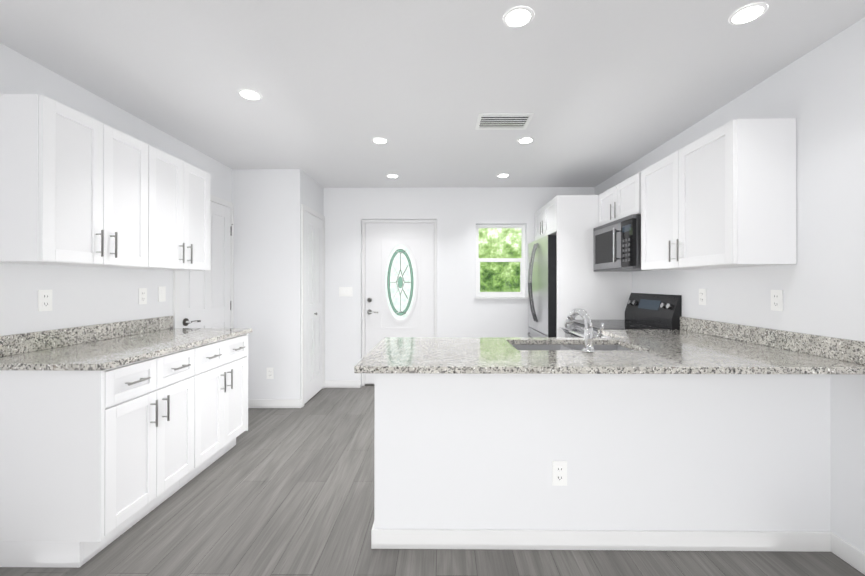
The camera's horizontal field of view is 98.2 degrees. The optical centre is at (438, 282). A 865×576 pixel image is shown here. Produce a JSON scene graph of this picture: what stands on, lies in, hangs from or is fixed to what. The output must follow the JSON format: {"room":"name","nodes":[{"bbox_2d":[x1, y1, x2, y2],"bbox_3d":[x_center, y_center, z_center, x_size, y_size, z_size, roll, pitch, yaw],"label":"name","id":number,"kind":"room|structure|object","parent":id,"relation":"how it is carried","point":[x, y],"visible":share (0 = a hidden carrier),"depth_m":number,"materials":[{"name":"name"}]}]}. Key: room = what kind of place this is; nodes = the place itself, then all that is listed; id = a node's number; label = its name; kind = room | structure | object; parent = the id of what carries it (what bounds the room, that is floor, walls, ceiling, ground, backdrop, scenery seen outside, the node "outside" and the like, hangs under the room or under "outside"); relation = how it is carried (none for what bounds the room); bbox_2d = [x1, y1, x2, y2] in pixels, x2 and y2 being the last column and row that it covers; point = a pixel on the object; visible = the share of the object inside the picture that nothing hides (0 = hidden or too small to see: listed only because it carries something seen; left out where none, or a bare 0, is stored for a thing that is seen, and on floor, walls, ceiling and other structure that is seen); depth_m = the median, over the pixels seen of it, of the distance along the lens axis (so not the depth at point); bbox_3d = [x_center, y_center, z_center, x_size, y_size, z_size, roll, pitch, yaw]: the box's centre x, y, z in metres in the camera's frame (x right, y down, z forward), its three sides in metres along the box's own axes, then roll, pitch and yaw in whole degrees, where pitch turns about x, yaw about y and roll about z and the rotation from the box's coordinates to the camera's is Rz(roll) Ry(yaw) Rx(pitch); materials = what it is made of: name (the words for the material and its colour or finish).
{"room":"kitchen","nodes":[
{"label":"kitchen","id":0,"kind":"room"},
{"bbox_2d":[0,43,231,335],"bbox_3d":[-2.212,0.054,0.784,0.150,2.440,8.400,0,0,1],"label":"wall","id":1,"kind":"structure","parent":0,"point":[84,296],"depth_m":2.24,"materials":[{"name":"white paint"}]},
{"bbox_2d":[38,290,51,311],"bbox_3d":[-2.120,0.098,2.023,0.008,0.115,0.070,0,0,1],"label":"electrical outlet","id":2,"kind":"object","parent":1,"relation":"attached to","point":[44,300],"visible":1,"depth_m":2.02,"materials":[{"name":"white plastic"}]},
{"bbox_2d":[0,94,209,270],"bbox_3d":[-1.938,-0.474,2.323,0.366,0.762,1.240,0,0,1],"label":"upper cabinet","id":3,"kind":"object","parent":1,"relation":"attached to","point":[77,188],"visible":1,"depth_m":1.95,"materials":[{"name":"white wood"}]},
{"bbox_2d":[138,288,146,303],"bbox_3d":[-2.114,0.100,2.683,0.008,0.115,0.070,0,0,1],"label":"electrical outlet","id":4,"kind":"object","parent":1,"relation":"attached to","point":[142,295],"visible":1,"depth_m":2.68,"materials":[{"name":"white plastic"}]},
{"bbox_2d":[158,286,165,301],"bbox_3d":[-2.112,0.091,2.868,0.010,0.115,0.070,0,0,1],"label":"light switch","id":5,"kind":"object","parent":1,"relation":"attached to","point":[161,294],"visible":1,"depth_m":2.86,"materials":[{"name":"white plastic"}]},
{"bbox_2d":[173,194,233,327],"bbox_3d":[-2.074,0.238,3.408,0.076,2.089,0.843,0,0,1],"label":"door","id":6,"kind":"structure","parent":1,"relation":"attached to","point":[203,299],"depth_m":3.50,"materials":[{"name":"white paint"}]},
{"bbox_2d":[232,169,290,398],"bbox_3d":[-1.809,0.064,3.880,0.600,2.440,0.100,0,0,1],"label":"wall","id":7,"kind":"structure","parent":0,"point":[261,199],"depth_m":3.83,"materials":[{"name":"white paint"}]},
{"bbox_2d":[267,368,273,378],"bbox_3d":[-1.716,0.928,3.821,0.070,0.115,0.008,0,0,1],"label":"electrical outlet","id":8,"kind":"object","parent":7,"relation":"attached to","point":[270,373],"visible":1,"depth_m":3.82,"materials":[{"name":"white plastic"}]},
{"bbox_2d":[248,399,301,407],"bbox_3d":[-1.753,1.238,3.820,0.713,0.090,0.013,0,0,1],"label":"baseboard","id":9,"kind":"structure","parent":7,"relation":"attached to","point":[252,403],"depth_m":3.81,"materials":[{"name":"white wood"}]},
{"bbox_2d":[290,169,323,401],"bbox_3d":[-1.456,0.065,4.202,0.100,2.440,0.750,0,0,1],"label":"wall","id":10,"kind":"structure","parent":0,"point":[306,190],"depth_m":3.83,"materials":[{"name":"white paint"}]},
{"bbox_2d":[301,204,324,406],"bbox_3d":[-1.380,0.240,4.206,0.049,2.089,0.728,0,0,1],"label":"closet door","id":11,"kind":"structure","parent":10,"relation":"in","point":[312,302],"depth_m":4.16,"materials":[{"name":"white wood"}]},
{"bbox_2d":[0,386,864,575],"bbox_3d":[-0.117,1.324,0.761,4.600,0.100,8.400,0,0,1],"label":"floor","id":12,"kind":"structure","parent":0,"point":[281,492],"depth_m":1.88,"materials":[{"name":"grey wood"}]},
{"bbox_2d":[0,345,203,567],"bbox_3d":[-1.815,0.836,2.028,0.618,0.884,0.699,0,0,1],"label":"base cabinet","id":13,"kind":"object","parent":12,"relation":"on","point":[93,463],"depth_m":1.68,"materials":[{"name":"white wood"}]},
{"bbox_2d":[0,316,251,370],"bbox_3d":[-1.797,0.327,2.309,0.648,0.130,1.309,0,0,1],"label":"countertop","id":14,"kind":"structure","parent":13,"relation":"on","point":[101,347],"depth_m":2.07,"materials":[{"name":"stone"}]},
{"bbox_2d":[204,333,247,469],"bbox_3d":[-1.810,0.837,2.607,0.618,0.884,0.699,0,0,1],"label":"base cabinet","id":15,"kind":"object","parent":12,"relation":"on","point":[225,360],"depth_m":2.64,"materials":[{"name":"white wood"}]},
{"bbox_2d":[527,234,556,337],"bbox_3d":[1.429,0.407,4.110,0.867,1.755,0.850,0,0,1],"label":"refrigerator","id":16,"kind":"object","parent":12,"relation":"on","point":[542,287],"visible":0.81,"depth_m":3.89,"materials":[{"name":"silver metal"}]},
{"bbox_2d":[556,195,631,337],"bbox_3d":[1.523,0.216,3.662,0.728,2.134,0.020,0,0,1],"label":"end panel","id":17,"kind":"object","parent":12,"relation":"on","point":[581,284],"visible":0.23,"depth_m":3.65,"materials":[{"name":"white"}]},
{"bbox_2d":[374,373,830,531],"bbox_3d":[0.783,0.835,1.856,2.180,0.885,0.116,0,0,1],"label":"wall","id":18,"kind":"structure","parent":12,"relation":"on","point":[708,452],"depth_m":1.80,"materials":[{"name":"white paint"}]},
{"bbox_2d":[552,461,566,485],"bbox_3d":[0.581,0.915,1.794,0.070,0.115,0.008,0,0,1],"label":"outlet","id":19,"kind":"object","parent":18,"relation":"attached to","point":[559,473],"visible":1,"depth_m":1.79,"materials":[{"name":"white plastic"}]},
{"bbox_2d":[371,523,831,551],"bbox_3d":[0.755,1.232,1.803,2.153,0.090,0.042,0,0,1],"label":"baseboard","id":20,"kind":"structure","parent":18,"relation":"attached to","point":[796,541],"depth_m":1.78,"materials":[{"name":"white wood"}]},
{"bbox_2d":[559,293,681,337],"bbox_3d":[1.520,0.692,3.268,0.723,1.180,0.750,0,0,1],"label":"stove","id":21,"kind":"object","parent":12,"relation":"on","point":[652,311],"visible":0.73,"depth_m":3.19,"materials":[{"name":"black metal"}]},
{"bbox_3d":[0.451,0.836,2.193,1.549,0.885,0.543,0,0,1],"label":"base cabinet","id":22,"kind":"object","parent":12,"relation":"on","visible":0},
{"bbox_2d":[354,316,864,373],"bbox_3d":[0.760,0.327,2.245,2.228,0.130,1.307,0,0,1],"label":"countertop","id":23,"kind":"structure","parent":22,"relation":"on","point":[695,346],"depth_m":1.82,"materials":[{"name":"stone"}]},
{"bbox_2d":[511,344,631,349],"bbox_3d":[0.775,0.478,2.168,0.740,0.170,0.405,0,0,1],"label":"sink","id":24,"kind":"object","parent":23,"relation":"in","point":[557,347],"visible":0.12,"depth_m":2.35,"materials":[{"name":"grey metal"}]},
{"bbox_2d":[564,308,603,352],"bbox_3d":[0.783,0.250,2.019,0.148,0.221,0.223,0,0,1],"label":"faucet","id":25,"kind":"object","parent":23,"relation":"on","point":[589,338],"visible":1,"depth_m":1.93,"materials":[{"name":"silver metal"}]},
{"bbox_2d":[0,0,864,187],"bbox_3d":[-0.117,-1.216,0.769,4.600,0.100,8.400,0,0,1],"label":"ceiling","id":26,"kind":"structure","parent":0,"point":[602,90],"depth_m":2.08,"materials":[{"name":"white paint"}]},
{"bbox_2d":[238,89,261,99],"bbox_3d":[-1.163,-1.158,2.318,0.131,0.005,0.131,0,0,-38],"label":"recessed light","id":27,"kind":"object","parent":26,"relation":"in","point":[246,93],"depth_m":2.31,"materials":[{"name":"white plastic"}]},
{"bbox_2d":[372,137,387,143],"bbox_3d":[-0.477,-1.155,3.062,0.131,0.005,0.131,0,0,-5],"label":"recessed light","id":28,"kind":"object","parent":26,"relation":"in","point":[379,140],"depth_m":3.05,"materials":[{"name":"white plastic"}]},
{"bbox_2d":[386,174,397,177],"bbox_3d":[-0.497,-1.152,4.072,0.131,0.005,0.132,0,0,-5],"label":"recessed light","id":29,"kind":"object","parent":26,"relation":"in","point":[389,175],"depth_m":4.06,"materials":[{"name":"white plastic"}]},
{"bbox_2d":[497,174,508,177],"bbox_3d":[0.703,-1.152,4.061,0.131,0.005,0.132,0,0,-5],"label":"recessed light","id":30,"kind":"object","parent":26,"relation":"in","point":[500,175],"depth_m":4.04,"materials":[{"name":"white plastic"}]},
{"bbox_2d":[475,113,533,129],"bbox_3d":[0.467,-1.155,2.698,0.380,0.008,0.260,0,0,1],"label":"ceiling vent","id":31,"kind":"object","parent":26,"relation":"in","point":[503,121],"visible":1,"depth_m":2.70,"materials":[{"name":"white metal"}]},
{"bbox_2d":[503,6,533,27],"bbox_3d":[0.351,-1.160,1.644,0.131,0.005,0.131,0,0,-38],"label":"recessed light","id":32,"kind":"object","parent":26,"relation":"in","point":[518,16],"depth_m":1.63,"materials":[{"name":"white plastic"}]},
{"bbox_2d":[518,137,533,143],"bbox_3d":[0.714,-1.155,3.061,0.131,0.005,0.131,0,0,-5],"label":"recessed light","id":33,"kind":"object","parent":26,"relation":"in","point":[525,140],"depth_m":3.05,"materials":[{"name":"white plastic"}]},
{"bbox_2d":[728,3,767,24],"bbox_3d":[1.341,-1.160,1.625,0.131,0.005,0.131,0,0,-38],"label":"recessed light","id":34,"kind":"object","parent":26,"relation":"in","point":[746,14],"depth_m":1.62,"materials":[{"name":"white plastic"}]},
{"bbox_2d":[323,187,594,387],"bbox_3d":[-0.102,0.066,4.665,4.000,2.440,0.200,0,0,1],"label":"wall","id":35,"kind":"structure","parent":0,"point":[458,214],"depth_m":4.57,"materials":[{"name":"white paint"}]},
{"bbox_2d":[325,380,359,387],"bbox_3d":[-1.175,1.241,4.565,0.455,0.090,0.013,0,0,1],"label":"baseboard","id":36,"kind":"structure","parent":35,"relation":"attached to","point":[328,383],"depth_m":4.56,"materials":[{"name":"white wood"}]},
{"bbox_2d":[339,287,351,295],"bbox_3d":[-1.128,0.116,4.567,0.162,0.115,0.010,0,0,1],"label":"light switch","id":37,"kind":"object","parent":35,"relation":"attached to","point":[345,291],"visible":1,"depth_m":4.57,"materials":[{"name":"white plastic"}]},
{"bbox_2d":[362,220,436,385],"bbox_3d":[-0.482,0.257,4.684,0.926,2.058,0.158,0,0,1],"label":"front door","id":38,"kind":"structure","parent":35,"relation":"in","point":[399,278],"depth_m":4.67,"materials":[{"name":"white wood"}]},
{"bbox_2d":[474,225,527,298],"bbox_3d":[0.761,-0.254,4.612,0.646,0.916,0.152,0,0,1],"label":"window","id":39,"kind":"structure","parent":35,"relation":"in","point":[500,295],"depth_m":4.63,"materials":[{"name":"white plastic"}]},
{"bbox_2d":[595,17,864,552],"bbox_3d":[1.938,0.054,0.746,0.150,2.440,8.400,0,0,1],"label":"wall","id":40,"kind":"structure","parent":0,"point":[818,93],"depth_m":1.83,"materials":[{"name":"white paint"}]},
{"bbox_2d":[535,197,556,240],"bbox_3d":[1.508,-0.674,4.112,0.762,0.352,0.868,0,0,1],"label":"upper cabinet","id":41,"kind":"object","parent":40,"relation":"attached to","point":[545,219],"visible":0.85,"depth_m":4.06,"materials":[{"name":"white wood"}]},
{"bbox_2d":[599,172,640,225],"bbox_3d":[1.700,-0.691,3.272,0.364,0.322,0.752,0,0,1],"label":"upper cabinet","id":42,"kind":"object","parent":40,"relation":"attached to","point":[620,200],"visible":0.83,"depth_m":3.20,"materials":[{"name":"white wood"}]},
{"bbox_2d":[593,214,649,271],"bbox_3d":[1.669,-0.314,3.270,0.425,0.420,0.750,0,0,1],"label":"microwave","id":43,"kind":"object","parent":42,"relation":"attached to","point":[617,245],"visible":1,"depth_m":3.12,"materials":[{"name":"silver metal"}]},
{"bbox_2d":[699,289,705,304],"bbox_3d":[1.874,0.104,2.662,0.008,0.115,0.070,0,0,1],"label":"electrical outlet","id":44,"kind":"object","parent":40,"relation":"attached to","point":[702,296],"visible":1,"depth_m":2.66,"materials":[{"name":"white plastic"}]},
{"bbox_2d":[641,118,796,269],"bbox_3d":[1.692,-0.474,2.415,0.364,0.762,0.914,0,0,1],"label":"upper cabinet","id":45,"kind":"object","parent":40,"relation":"attached to","point":[723,196],"visible":1,"depth_m":2.02,"materials":[{"name":"white wood"}]},
{"bbox_2d":[771,290,782,310],"bbox_3d":[1.869,0.100,2.072,0.008,0.115,0.070,0,0,1],"label":"electrical outlet","id":46,"kind":"object","parent":40,"relation":"attached to","point":[776,300],"visible":1,"depth_m":2.06,"materials":[{"name":"white plastic"}]},
{"bbox_2d":[828,531,864,574],"bbox_3d":[1.842,1.225,-0.735,0.013,0.090,5.044,0,0,1],"label":"baseboard","id":47,"kind":"structure","parent":40,"relation":"attached to","point":[841,548],"depth_m":1.70,"materials":[{"name":"white wood"}]},
{"label":"outside","id":48,"kind":"structure","parent":0,"visible":0},
{"bbox_2d":[479,228,520,291],"bbox_3d":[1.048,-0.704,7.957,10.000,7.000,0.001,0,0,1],"label":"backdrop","id":49,"kind":"structure","parent":48,"point":[506,285],"depth_m":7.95,"materials":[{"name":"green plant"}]}
]}

